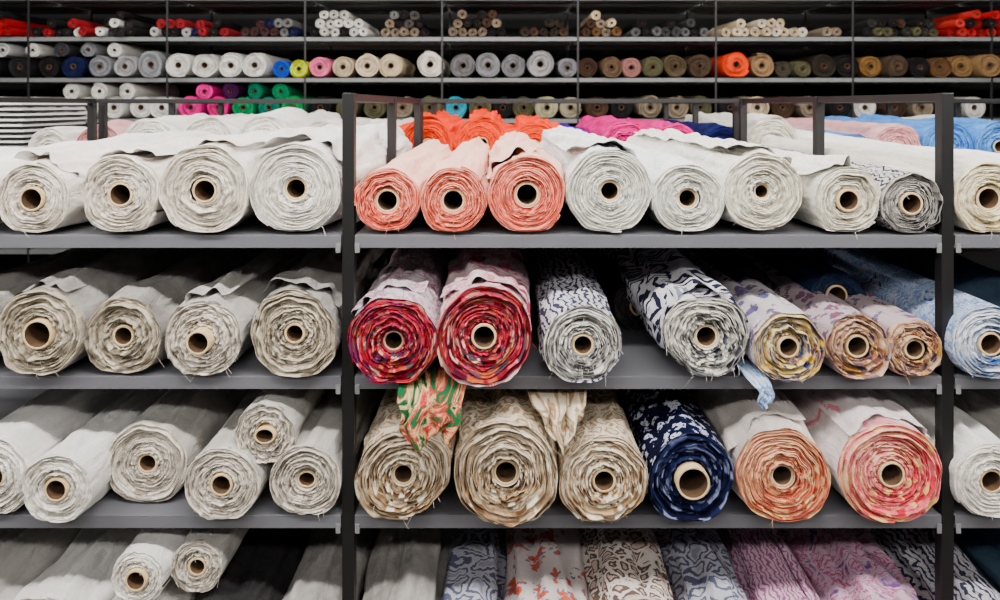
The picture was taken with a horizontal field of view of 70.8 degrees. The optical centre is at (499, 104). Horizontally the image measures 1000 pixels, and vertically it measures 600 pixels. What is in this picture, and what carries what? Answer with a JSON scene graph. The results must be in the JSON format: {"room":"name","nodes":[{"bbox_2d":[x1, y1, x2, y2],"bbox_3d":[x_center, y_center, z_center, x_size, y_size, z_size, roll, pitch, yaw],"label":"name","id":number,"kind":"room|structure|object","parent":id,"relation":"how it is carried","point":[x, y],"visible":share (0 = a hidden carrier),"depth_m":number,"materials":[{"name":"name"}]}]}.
{"room":"fabric store","nodes":[
{"label":"fabric store","id":0,"kind":"room"},
{"bbox_2d":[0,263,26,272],"bbox_3d":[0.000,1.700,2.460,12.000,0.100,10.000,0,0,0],"label":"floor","id":1,"kind":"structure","parent":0,"point":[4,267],"depth_m":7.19,"materials":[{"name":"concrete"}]},
{"bbox_2d":[0,93,999,599],"bbox_3d":[0.370,0.810,2.509,4.548,1.680,1.508,0,0,0],"label":"storage rack","id":2,"kind":"object","parent":1,"relation":"on","point":[643,364],"visible":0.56,"depth_m":1.76,"materials":[{"name":"grey metal"}]},
{"bbox_2d":[0,528,81,599],"bbox_3d":[-1.385,1.335,2.463,0.306,0.250,1.438,0,0,0],"label":"roll","id":3,"kind":"object","parent":2,"relation":"on","point":[25,553],"visible":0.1,"depth_m":1.98,"materials":[{"name":"fabric"}]},
{"bbox_2d":[0,248,117,355],"bbox_3d":[-1.365,0.560,2.465,0.254,0.233,1.434,0,0,0],"label":"roll","id":4,"kind":"object","parent":2,"relation":"on","point":[16,280],"visible":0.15,"depth_m":2.06,"materials":[{"name":"grey fabric"}]},
{"bbox_2d":[0,389,129,513],"bbox_3d":[-1.263,0.920,2.454,0.227,0.221,1.433,0,0,0],"label":"roll","id":5,"kind":"object","parent":2,"relation":"on","point":[32,430],"visible":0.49,"depth_m":1.85,"materials":[{"name":"white fabric"}]},
{"bbox_2d":[14,528,141,599],"bbox_3d":[-1.149,1.335,2.465,0.285,0.249,1.432,0,0,0],"label":"roll","id":6,"kind":"object","parent":2,"relation":"on","point":[84,571],"visible":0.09,"depth_m":1.89,"materials":[{"name":"white fabric"}]},
{"bbox_2d":[19,389,168,522],"bbox_3d":[-1.083,0.934,2.424,0.204,0.181,1.433,0,0,0],"label":"roll","id":7,"kind":"object","parent":2,"relation":"on","point":[71,477],"visible":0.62,"depth_m":1.73,"materials":[{"name":"white fabric"}]},
{"bbox_2d":[0,248,204,378],"bbox_3d":[-1.132,0.554,2.439,0.242,0.246,1.445,0,0,0],"label":"roll","id":8,"kind":"object","parent":2,"relation":"on","point":[44,331],"visible":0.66,"depth_m":1.75,"materials":[{"name":"grey fabric"}]},
{"bbox_2d":[0,130,209,222],"bbox_3d":[-1.367,0.215,2.463,0.225,0.225,1.435,0,0,0],"label":"roll","id":9,"kind":"object","parent":2,"relation":"on","point":[8,162],"visible":0.28,"depth_m":2.30,"materials":[{"name":"white fabric"}]},
{"bbox_2d":[0,134,239,233],"bbox_3d":[-1.165,0.222,2.463,0.202,0.218,1.434,0,0,0],"label":"roll","id":10,"kind":"object","parent":2,"relation":"on","point":[43,194],"visible":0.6,"depth_m":1.76,"materials":[{"name":"beige fabric"}]},
{"bbox_2d":[112,578,195,599],"bbox_3d":[-0.912,1.336,2.465,0.275,0.267,1.431,0,0,0],"label":"roll","id":11,"kind":"object","parent":2,"relation":"on","point":[170,591],"visible":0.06,"depth_m":1.83,"materials":[{"name":"fabric"}]},
{"bbox_2d":[111,528,190,599],"bbox_3d":[-0.904,1.176,2.456,0.161,0.159,1.429,0,0,0],"label":"roll","id":12,"kind":"object","parent":11,"relation":"on","point":[149,556],"visible":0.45,"depth_m":1.75,"materials":[{"name":"white fabric"}]},
{"bbox_2d":[84,248,269,373],"bbox_3d":[-0.943,0.572,2.458,0.233,0.210,1.446,0,0,0],"label":"roll","id":13,"kind":"object","parent":2,"relation":"on","point":[127,332],"visible":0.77,"depth_m":1.77,"materials":[{"name":"grey fabric"}]},
{"bbox_2d":[82,130,272,231],"bbox_3d":[-0.944,0.211,2.453,0.223,0.226,1.434,0,0,0],"label":"roll","id":14,"kind":"object","parent":2,"relation":"on","point":[120,190],"visible":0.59,"depth_m":1.75,"materials":[{"name":"beige fabric"}]},
{"bbox_2d":[108,389,249,501],"bbox_3d":[-0.905,0.914,2.514,0.260,0.220,1.436,0,0,0],"label":"roll","id":15,"kind":"object","parent":2,"relation":"on","point":[167,437],"visible":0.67,"depth_m":1.82,"materials":[{"name":"fabric"}]},
{"bbox_2d":[185,389,274,519],"bbox_3d":[-0.690,0.930,2.444,0.216,0.189,1.435,0,0,0],"label":"roll","id":16,"kind":"object","parent":2,"relation":"on","point":[223,481],"visible":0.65,"depth_m":1.74,"materials":[{"name":"fabric"}]},
{"bbox_2d":[165,248,312,381],"bbox_3d":[-0.726,0.570,2.435,0.231,0.227,1.451,0,0,1],"label":"roll","id":17,"kind":"object","parent":2,"relation":"on","point":[210,330],"visible":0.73,"depth_m":1.75,"materials":[{"name":"fabric"}]},
{"bbox_2d":[158,124,341,232],"bbox_3d":[-0.736,0.202,2.451,0.260,0.246,1.440,0,0,0],"label":"roll","id":18,"kind":"object","parent":2,"relation":"on","point":[219,201],"visible":0.7,"depth_m":1.75,"materials":[{"name":"beige fabric"}]},
{"bbox_2d":[194,528,311,599],"bbox_3d":[-0.697,1.343,2.466,0.288,0.232,1.435,0,0,0],"label":"roll","id":19,"kind":"object","parent":2,"relation":"on","point":[266,561],"visible":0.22,"depth_m":1.95,"materials":[{"name":"fabric"}]},
{"bbox_2d":[170,528,248,595],"bbox_3d":[-0.767,1.175,2.495,0.150,0.144,1.432,0,0,0],"label":"roll","id":20,"kind":"object","parent":19,"relation":"on","point":[204,554],"visible":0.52,"depth_m":1.79,"materials":[{"name":"fabric"}]},
{"bbox_2d":[251,220,386,376],"bbox_3d":[-0.513,0.555,2.454,0.245,0.243,1.445,0,0,0],"label":"roll","id":21,"kind":"object","parent":2,"relation":"on","point":[296,330],"visible":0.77,"depth_m":1.76,"materials":[{"name":"grey fabric"}]},
{"bbox_2d":[269,365,381,519],"bbox_3d":[-0.484,0.932,2.453,0.210,0.198,1.435,0,0,0],"label":"roll","id":22,"kind":"object","parent":2,"relation":"on","point":[309,481],"visible":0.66,"depth_m":1.76,"materials":[{"name":"fabric"}]},
{"bbox_2d":[235,389,327,462],"bbox_3d":[-0.583,0.818,2.463,0.170,0.162,1.436,0,0,0],"label":"roll","id":23,"kind":"object","parent":22,"relation":"on","point":[280,414],"visible":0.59,"depth_m":1.77,"materials":[{"name":"fabric"}]},
{"bbox_2d":[249,122,411,235],"bbox_3d":[-0.513,0.198,2.465,0.259,0.257,1.434,0,0,0],"label":"roll","id":24,"kind":"object","parent":2,"relation":"on","point":[296,184],"visible":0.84,"depth_m":1.76,"materials":[{"name":"white fabric"}]},
{"bbox_2d":[283,495,378,599],"bbox_3d":[-0.494,1.346,2.465,0.247,0.244,1.430,0,0,0],"label":"roll","id":25,"kind":"object","parent":2,"relation":"on","point":[318,575],"visible":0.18,"depth_m":1.96,"materials":[{"name":"grey fabric"}]},
{"bbox_2d":[347,248,455,383],"bbox_3d":[-0.254,0.558,2.396,0.250,0.238,1.448,0,0,0],"label":"roll","id":26,"kind":"object","parent":2,"relation":"on","point":[391,337],"visible":0.84,"depth_m":1.70,"materials":[{"name":"fabric"}]},
{"bbox_2d":[354,139,451,234],"bbox_3d":[-0.280,0.237,2.405,0.194,0.186,1.312,0,0,0],"label":"roll","id":27,"kind":"object","parent":2,"relation":"on","point":[387,198],"visible":0.9,"depth_m":1.76,"materials":[{"name":"fabric"}]},
{"bbox_2d":[354,389,456,527],"bbox_3d":[-0.236,0.910,2.430,0.274,0.259,1.444,0,0,0],"label":"roll","id":28,"kind":"object","parent":2,"relation":"on","point":[394,481],"visible":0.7,"depth_m":1.73,"materials":[{"name":"fabric"}]},
{"bbox_2d":[363,528,452,599],"bbox_3d":[-0.265,1.345,2.464,0.274,0.246,1.433,0,0,0],"label":"roll","id":29,"kind":"object","parent":2,"relation":"on","point":[403,563],"visible":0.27,"depth_m":1.94,"materials":[{"name":"grey fabric"}]},
{"bbox_2d":[397,367,466,452],"bbox_3d":[-0.157,0.732,1.701,0.182,0.131,0.180,0,0,0],"label":"fabric","id":30,"kind":"object","parent":2,"relation":"on","point":[429,405],"visible":0.92,"depth_m":1.64,"materials":[{"name":"multicoloured fabric"}]},
{"bbox_2d":[420,137,489,239],"bbox_3d":[-0.121,0.234,2.395,0.194,0.202,1.310,0,0,0],"label":"roll","id":31,"kind":"object","parent":2,"relation":"on","point":[453,198],"visible":0.97,"depth_m":1.75,"materials":[{"name":"fabric"}]},
{"bbox_2d":[442,528,506,599],"bbox_3d":[-0.069,1.356,2.463,0.196,0.214,1.437,0,0,0],"label":"roll","id":32,"kind":"object","parent":2,"relation":"on","point":[477,557],"visible":0.29,"depth_m":1.98,"materials":[{"name":"fabric"}]},
{"bbox_2d":[434,248,535,390],"bbox_3d":[-0.044,0.555,2.390,0.273,0.277,1.452,0,0,0],"label":"roll","id":33,"kind":"object","parent":2,"relation":"on","point":[483,335],"visible":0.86,"depth_m":1.70,"materials":[{"name":"fabric"}]},
{"bbox_2d":[454,389,559,526],"bbox_3d":[0.015,0.879,2.406,0.287,0.290,1.447,0,0,0],"label":"roll","id":34,"kind":"object","parent":2,"relation":"on","point":[506,469],"visible":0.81,"depth_m":1.71,"materials":[{"name":"fabric"}]},
{"bbox_2d":[526,389,586,456],"bbox_3d":[0.151,0.782,1.782,0.181,0.132,0.204,0,0,0],"label":"fabric","id":35,"kind":"object","parent":34,"relation":"hanging from","point":[560,410],"visible":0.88,"depth_m":1.73,"materials":[{"name":"beige fabric"}]},
{"bbox_2d":[486,131,564,236],"bbox_3d":[0.068,0.217,2.405,0.229,0.233,1.312,0,0,0],"label":"roll","id":36,"kind":"object","parent":2,"relation":"on","point":[526,192],"visible":1,"depth_m":1.76,"materials":[{"name":"fabric"}]},
{"bbox_2d":[502,528,588,599],"bbox_3d":[0.127,1.340,2.462,0.257,0.239,1.437,0,0,0],"label":"roll","id":37,"kind":"object","parent":2,"relation":"on","point":[543,563],"visible":0.31,"depth_m":1.94,"materials":[{"name":"fabric"}]},
{"bbox_2d":[527,248,622,385],"bbox_3d":[0.207,0.576,2.412,0.217,0.211,1.438,0,0,0],"label":"roll","id":38,"kind":"object","parent":2,"relation":"on","point":[580,339],"visible":0.93,"depth_m":1.72,"materials":[{"name":"fabric"}]},
{"bbox_2d":[539,125,651,231],"bbox_3d":[0.271,0.204,2.465,0.240,0.240,1.431,0,0,0],"label":"roll","id":39,"kind":"object","parent":2,"relation":"on","point":[608,188],"visible":0.96,"depth_m":1.76,"materials":[{"name":"fabric"}]},
{"bbox_2d":[557,389,647,522],"bbox_3d":[0.255,0.911,2.419,0.244,0.226,1.443,0,0,0],"label":"roll","id":40,"kind":"object","parent":2,"relation":"on","point":[603,472],"visible":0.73,"depth_m":1.72,"materials":[{"name":"fabric"}]},
{"bbox_2d":[579,528,675,599],"bbox_3d":[0.356,1.325,2.463,0.287,0.269,1.439,0,0,0],"label":"roll","id":41,"kind":"object","parent":2,"relation":"on","point":[620,563],"visible":0.31,"depth_m":1.91,"materials":[{"name":"fabric"}]},
{"bbox_2d":[608,138,724,231],"bbox_3d":[0.471,0.230,2.462,0.209,0.191,1.437,0,0,0],"label":"roll","id":42,"kind":"object","parent":2,"relation":"on","point":[686,197],"visible":0.73,"depth_m":1.76,"materials":[{"name":"fabric"}]},
{"bbox_2d":[600,248,748,384],"bbox_3d":[0.495,0.560,2.421,0.257,0.251,1.442,0,0,0],"label":"roll","id":43,"kind":"object","parent":2,"relation":"on","point":[690,315],"visible":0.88,"depth_m":1.74,"materials":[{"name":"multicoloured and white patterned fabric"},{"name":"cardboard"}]},
{"bbox_2d":[616,389,733,525],"bbox_3d":[0.475,0.901,2.419,0.252,0.250,1.443,0,0,0],"label":"roll","id":44,"kind":"object","parent":2,"relation":"on","point":[690,471],"visible":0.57,"depth_m":1.73,"materials":[{"name":"fabric"}]},
{"bbox_2d":[652,528,746,599],"bbox_3d":[0.570,1.346,2.463,0.236,0.227,1.434,0,0,0],"label":"roll","id":45,"kind":"object","parent":2,"relation":"on","point":[691,557],"visible":0.21,"depth_m":1.94,"materials":[{"name":"fabric"}]},
{"bbox_2d":[626,128,801,229],"bbox_3d":[0.655,0.207,2.463,0.233,0.235,1.437,0,0,0],"label":"roll","id":46,"kind":"object","parent":2,"relation":"on","point":[762,190],"visible":0.86,"depth_m":1.76,"materials":[{"name":"fabric"}]},
{"bbox_2d":[677,248,824,382],"bbox_3d":[0.699,0.584,2.410,0.198,0.186,1.441,0,0,0],"label":"roll","id":47,"kind":"object","parent":2,"relation":"on","point":[784,343],"visible":0.59,"depth_m":1.71,"materials":[{"name":"fabric"}]},
{"bbox_2d":[690,248,773,290],"bbox_3d":[0.735,0.550,2.553,0.154,0.161,1.015,0,0,0],"label":"roll","id":48,"kind":"object","parent":47,"relation":"on","point":[735,266],"visible":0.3,"depth_m":2.15,"materials":[{"name":"fabric"}]},
{"bbox_2d":[737,359,774,409],"bbox_3d":[0.630,0.687,1.734,0.068,0.073,0.147,0,0,0],"label":"fabric","id":49,"kind":"object","parent":47,"relation":"hanging from","point":[754,375],"visible":0.88,"depth_m":1.69,"materials":[{"name":"blue fabric"}]},
{"bbox_2d":[687,389,830,527],"bbox_3d":[0.696,0.906,2.434,0.279,0.263,1.437,0,0,0],"label":"roll","id":50,"kind":"object","parent":2,"relation":"on","point":[780,473],"visible":0.68,"depth_m":1.73,"materials":[{"name":"fabric"}]},
{"bbox_2d":[715,528,819,599],"bbox_3d":[0.764,1.348,2.464,0.256,0.222,1.432,0,0,0],"label":"roll","id":51,"kind":"object","parent":2,"relation":"on","point":[759,566],"visible":0.26,"depth_m":1.96,"materials":[{"name":"fabric"}]},
{"bbox_2d":[724,248,890,378],"bbox_3d":[0.885,0.589,2.439,0.197,0.175,1.443,0,0,0],"label":"roll","id":52,"kind":"object","parent":2,"relation":"on","point":[855,347],"visible":0.59,"depth_m":1.75,"materials":[{"name":"fabric"}]},
{"bbox_2d":[745,248,866,301],"bbox_3d":[0.947,0.530,2.524,0.166,0.159,1.112,0,0,0],"label":"roll","id":53,"kind":"object","parent":52,"relation":"on","point":[800,265],"visible":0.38,"depth_m":2.06,"materials":[{"name":"blue fabric"}]},
{"bbox_2d":[771,148,880,235],"bbox_3d":[0.864,0.231,2.462,0.208,0.209,1.438,0,0,0],"label":"roll","id":54,"kind":"object","parent":2,"relation":"on","point":[830,184],"visible":0.57,"depth_m":1.76,"materials":[{"name":"fabric"}]},
{"bbox_2d":[767,528,918,599],"bbox_3d":[0.980,1.332,2.464,0.257,0.256,1.435,0,0,0],"label":"roll","id":55,"kind":"object","parent":2,"relation":"on","point":[839,563],"visible":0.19,"depth_m":1.94,"materials":[{"name":"fabric"}]},
{"bbox_2d":[761,145,942,232],"bbox_3d":[1.029,0.241,2.463,0.179,0.167,1.433,0,0,0],"label":"roll","id":56,"kind":"object","parent":2,"relation":"on","point":[910,202],"visible":0.46,"depth_m":1.76,"materials":[{"name":"fabric"}]},
{"bbox_2d":[778,389,941,522],"bbox_3d":[0.954,0.890,2.418,0.310,0.270,1.450,0,0,0],"label":"roll","id":57,"kind":"object","parent":2,"relation":"on","point":[877,455],"visible":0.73,"depth_m":1.72,"materials":[{"name":"fabric"}]},
{"bbox_2d":[758,135,999,237],"bbox_3d":[1.220,0.234,2.462,0.211,0.204,1.440,0,0,0],"label":"roll","id":58,"kind":"object","parent":2,"relation":"on","point":[976,180],"visible":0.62,"depth_m":1.80,"materials":[{"name":"fabric"}]},
{"bbox_2d":[845,292,941,384],"bbox_3d":[1.028,0.606,2.448,0.169,0.179,1.445,0,0,0],"label":"roll","id":59,"kind":"object","parent":2,"relation":"on","point":[916,347],"visible":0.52,"depth_m":1.75,"materials":[{"name":"fabric"}]},
{"bbox_2d":[799,133,999,163],"bbox_3d":[1.418,0.223,2.465,0.229,0.203,1.432,0,0,0],"label":"roll","id":60,"kind":"object","parent":2,"relation":"on","point":[864,142],"visible":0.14,"depth_m":2.50,"materials":[{"name":"white fabric"}]},
{"bbox_2d":[803,248,999,377],"bbox_3d":[1.204,0.581,2.431,0.208,0.193,1.438,0,0,0],"label":"roll","id":61,"kind":"object","parent":2,"relation":"on","point":[972,336],"visible":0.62,"depth_m":1.84,"materials":[{"name":"fabric"}]},
{"bbox_2d":[858,248,999,306],"bbox_3d":[1.423,0.575,2.465,0.235,0.205,1.433,0,0,0],"label":"roll","id":62,"kind":"object","parent":2,"relation":"on","point":[974,279],"visible":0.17,"depth_m":2.15,"materials":[{"name":"fabric"}]},
{"bbox_2d":[868,528,999,599],"bbox_3d":[1.240,1.351,2.464,0.262,0.249,1.434,0,0,0],"label":"roll","id":63,"kind":"object","parent":2,"relation":"on","point":[912,550],"visible":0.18,"depth_m":1.99,"materials":[{"name":"fabric"}]},
{"bbox_2d":[871,389,999,519],"bbox_3d":[1.216,0.921,2.443,0.219,0.208,1.434,0,0,0],"label":"roll","id":64,"kind":"object","parent":2,"relation":"on","point":[974,469],"visible":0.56,"depth_m":1.75,"materials":[{"name":"white fabric"}]},
{"bbox_2d":[928,369,999,438],"bbox_3d":[1.428,0.924,2.465,0.210,0.200,1.432,0,0,0],"label":"roll","id":65,"kind":"object","parent":2,"relation":"on","point":[983,405],"visible":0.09,"depth_m":2.00,"materials":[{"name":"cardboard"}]},
{"bbox_2d":[932,504,999,592],"bbox_3d":[1.453,1.343,2.466,0.284,0.233,1.429,0,0,0],"label":"roll","id":66,"kind":"object","parent":2,"relation":"on","point":[981,546],"visible":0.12,"depth_m":2.05,"materials":[{"name":"fabric"}]},
{"bbox_2d":[0,0,999,262],"bbox_3d":[0.086,0.175,6.545,10.717,2.950,0.954,0,0,0],"label":"storage rack","id":67,"kind":"object","parent":1,"relation":"on","point":[28,7],"visible":0.39,"depth_m":6.52,"materials":[{"name":"grey metal"}]},
{"bbox_2d":[0,83,985,117],"bbox_3d":[-0.102,-0.041,6.498,8.649,0.322,0.943,0,0,0],"label":"rolls","id":68,"kind":"object","parent":67,"relation":"on","point":[97,90],"visible":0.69,"depth_m":6.11,"materials":[{"name":"fabric"}]},
{"bbox_2d":[0,43,999,77],"bbox_3d":[-0.009,-0.389,6.495,9.060,0.313,0.948,0,0,0],"label":"rolls","id":69,"kind":"object","parent":67,"relation":"on","point":[62,60],"visible":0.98,"depth_m":6.09,"materials":[{"name":"fabric"}]},
{"bbox_2d":[0,10,999,41],"bbox_3d":[-0.029,-0.706,6.466,8.833,0.238,0.892,0,0,0],"label":"rolls","id":70,"kind":"object","parent":67,"relation":"on","point":[974,23],"visible":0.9,"depth_m":6.08,"materials":[{"name":"fabric"}]},
{"bbox_2d":[98,103,999,251],"bbox_3d":[0.370,0.810,4.039,4.548,1.680,1.448,0,0,0],"label":"storage rack","id":71,"kind":"object","parent":1,"relation":"on","point":[102,107],"visible":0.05,"depth_m":4.02,"materials":[{"name":"black metal"}]},
{"bbox_2d":[28,126,86,147],"bbox_3d":[-2.161,0.212,4.026,0.235,0.226,1.310,0,0,0],"label":"roll","id":72,"kind":"object","parent":71,"relation":"on","point":[46,136],"visible":0.2,"depth_m":3.38,"materials":[{"name":"white fabric"}]},
{"bbox_2d":[0,103,86,147],"bbox_3d":[-2.455,0.156,3.633,0.358,0.334,0.535,0,0,0],"label":"striped fabric","id":73,"kind":"object","parent":72,"relation":"on","point":[18,126],"visible":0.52,"depth_m":3.45,"materials":[{"name":"white fabric"}]},
{"bbox_2d":[76,119,133,140],"bbox_3d":[-1.921,0.198,4.024,0.282,0.255,1.311,0,0,0],"label":"roll","id":74,"kind":"object","parent":71,"relation":"on","point":[116,127],"visible":0.09,"depth_m":3.40,"materials":[{"name":"fabric"}]},
{"bbox_2d":[125,113,245,132],"bbox_3d":[-1.681,0.185,4.024,0.318,0.280,1.315,0,0,0],"label":"roll","id":75,"kind":"object","parent":71,"relation":"on","point":[164,123],"visible":0.19,"depth_m":3.40,"materials":[{"name":"white fabric"}]},
{"bbox_2d":[184,114,257,134],"bbox_3d":[-1.403,0.183,4.023,0.298,0.283,1.317,0,0,0],"label":"roll","id":76,"kind":"object","parent":71,"relation":"on","point":[219,125],"visible":0.13,"depth_m":3.38,"materials":[{"name":"white fabric"}]},
{"bbox_2d":[238,107,340,133],"bbox_3d":[-1.138,0.168,4.024,0.309,0.314,1.312,0,0,0],"label":"roll","id":77,"kind":"object","parent":71,"relation":"on","point":[287,117],"visible":0.3,"depth_m":3.53,"materials":[{"name":"white fabric"}]},
{"bbox_2d":[308,117,371,126],"bbox_3d":[-0.853,0.198,4.027,0.280,0.254,1.312,0,0,0],"label":"roll","id":78,"kind":"object","parent":71,"relation":"on","point":[360,121],"visible":0.02,"depth_m":3.56,"materials":[{"name":"beige fabric"}]},
{"bbox_2d":[368,117,413,126],"bbox_3d":[-0.617,0.197,4.026,0.247,0.256,1.309,0,0,0],"label":"roll","id":79,"kind":"object","parent":71,"relation":"on","point":[373,121],"visible":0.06,"depth_m":3.74,"materials":[{"name":"beige fabric"}]},
{"bbox_2d":[398,110,461,151],"bbox_3d":[-0.351,0.177,4.028,0.369,0.296,1.328,0,0,5],"label":"roll","id":80,"kind":"object","parent":71,"relation":"on","point":[441,127],"visible":0.35,"depth_m":3.39,"materials":[{"name":"fabric"}]},
{"bbox_2d":[453,109,513,149],"bbox_3d":[-0.092,0.173,4.025,0.357,0.305,1.312,0,0,0],"label":"roll","id":81,"kind":"object","parent":71,"relation":"on","point":[489,126],"visible":0.52,"depth_m":3.38,"materials":[{"name":"fabric"}]},
{"bbox_2d":[505,115,559,142],"bbox_3d":[0.164,0.190,4.024,0.311,0.270,1.311,0,0,0],"label":"roll","id":82,"kind":"object","parent":71,"relation":"on","point":[533,126],"visible":0.3,"depth_m":3.39,"materials":[{"name":"fabric"}]},
{"bbox_2d":[560,123,589,133],"bbox_3d":[0.398,0.221,4.024,0.243,0.208,1.312,0,0,0],"label":"roll","id":83,"kind":"object","parent":71,"relation":"on","point":[561,124],"visible":0.02,"depth_m":4.05,"materials":[{"name":"fabric"}]},
{"bbox_2d":[576,115,644,141],"bbox_3d":[0.613,0.192,4.023,0.290,0.266,1.316,0,0,0],"label":"roll","id":84,"kind":"object","parent":71,"relation":"on","point":[609,126],"visible":0.35,"depth_m":3.44,"materials":[{"name":"fabric"}]},
{"bbox_2d":[625,117,693,133],"bbox_3d":[0.848,0.203,4.025,0.275,0.243,1.310,0,0,0],"label":"roll","id":85,"kind":"object","parent":71,"relation":"on","point":[661,125],"visible":0.14,"depth_m":3.54,"materials":[{"name":"fabric"}]},
{"bbox_2d":[660,119,731,138],"bbox_3d":[1.065,0.206,4.024,0.252,0.238,1.315,0,0,0],"label":"roll","id":86,"kind":"object","parent":71,"relation":"on","point":[712,130],"visible":0.22,"depth_m":3.41,"materials":[{"name":"fabric"}]},
{"bbox_2d":[685,112,796,143],"bbox_3d":[1.304,0.183,4.025,0.301,0.284,1.312,0,0,0],"label":"roll","id":87,"kind":"object","parent":71,"relation":"on","point":[759,126],"visible":0.23,"depth_m":3.38,"materials":[{"name":"fabric"}]},
{"bbox_2d":[794,128,812,139],"bbox_3d":[1.514,0.219,4.023,0.246,0.212,1.317,0,0,0],"label":"roll","id":88,"kind":"object","parent":71,"relation":"on","point":[799,133],"visible":0.03,"depth_m":3.42,"materials":[{"name":"white fabric"}]},
{"bbox_2d":[795,128,865,137],"bbox_3d":[1.701,0.226,4.025,0.200,0.197,1.311,0,0,0],"label":"roll","id":89,"kind":"object","parent":71,"relation":"on","point":[826,131],"visible":0.04,"depth_m":3.52,"materials":[{"name":"fabric"}]},
{"bbox_2d":[784,118,920,145],"bbox_3d":[1.907,0.203,4.025,0.291,0.244,1.314,0,0,0],"label":"roll","id":90,"kind":"object","parent":71,"relation":"on","point":[898,133],"visible":0.39,"depth_m":3.47,"materials":[{"name":"fabric"}]},
{"bbox_2d":[825,116,972,149],"bbox_3d":[2.158,0.197,4.023,0.302,0.257,1.317,0,0,0],"label":"roll","id":91,"kind":"object","parent":71,"relation":"on","point":[962,138],"visible":0.21,"depth_m":3.39,"materials":[{"name":"fabric"}]},
{"bbox_2d":[858,114,999,152],"bbox_3d":[2.397,0.191,4.025,0.281,0.267,1.313,0,0,0],"label":"roll","id":92,"kind":"object","parent":71,"relation":"on","point":[985,134],"visible":0.29,"depth_m":3.40,"materials":[{"name":"fabric"}]},
{"bbox_2d":[901,115,961,118],"bbox_3d":[2.657,0.192,4.024,0.284,0.266,1.313,0,0,0],"label":"roll","id":93,"kind":"object","parent":71,"relation":"on","point":[918,116],"visible":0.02,"depth_m":4.45,"materials":[{"name":"fabric"}]},
{"bbox_2d":[0,0,999,262],"bbox_3d":[0.000,-0.150,7.410,11.800,3.600,0.100,0,0,0],"label":"wall","id":94,"kind":"structure","parent":0,"point":[512,23],"depth_m":7.36,"materials":[{"name":"paint"}]}
]}

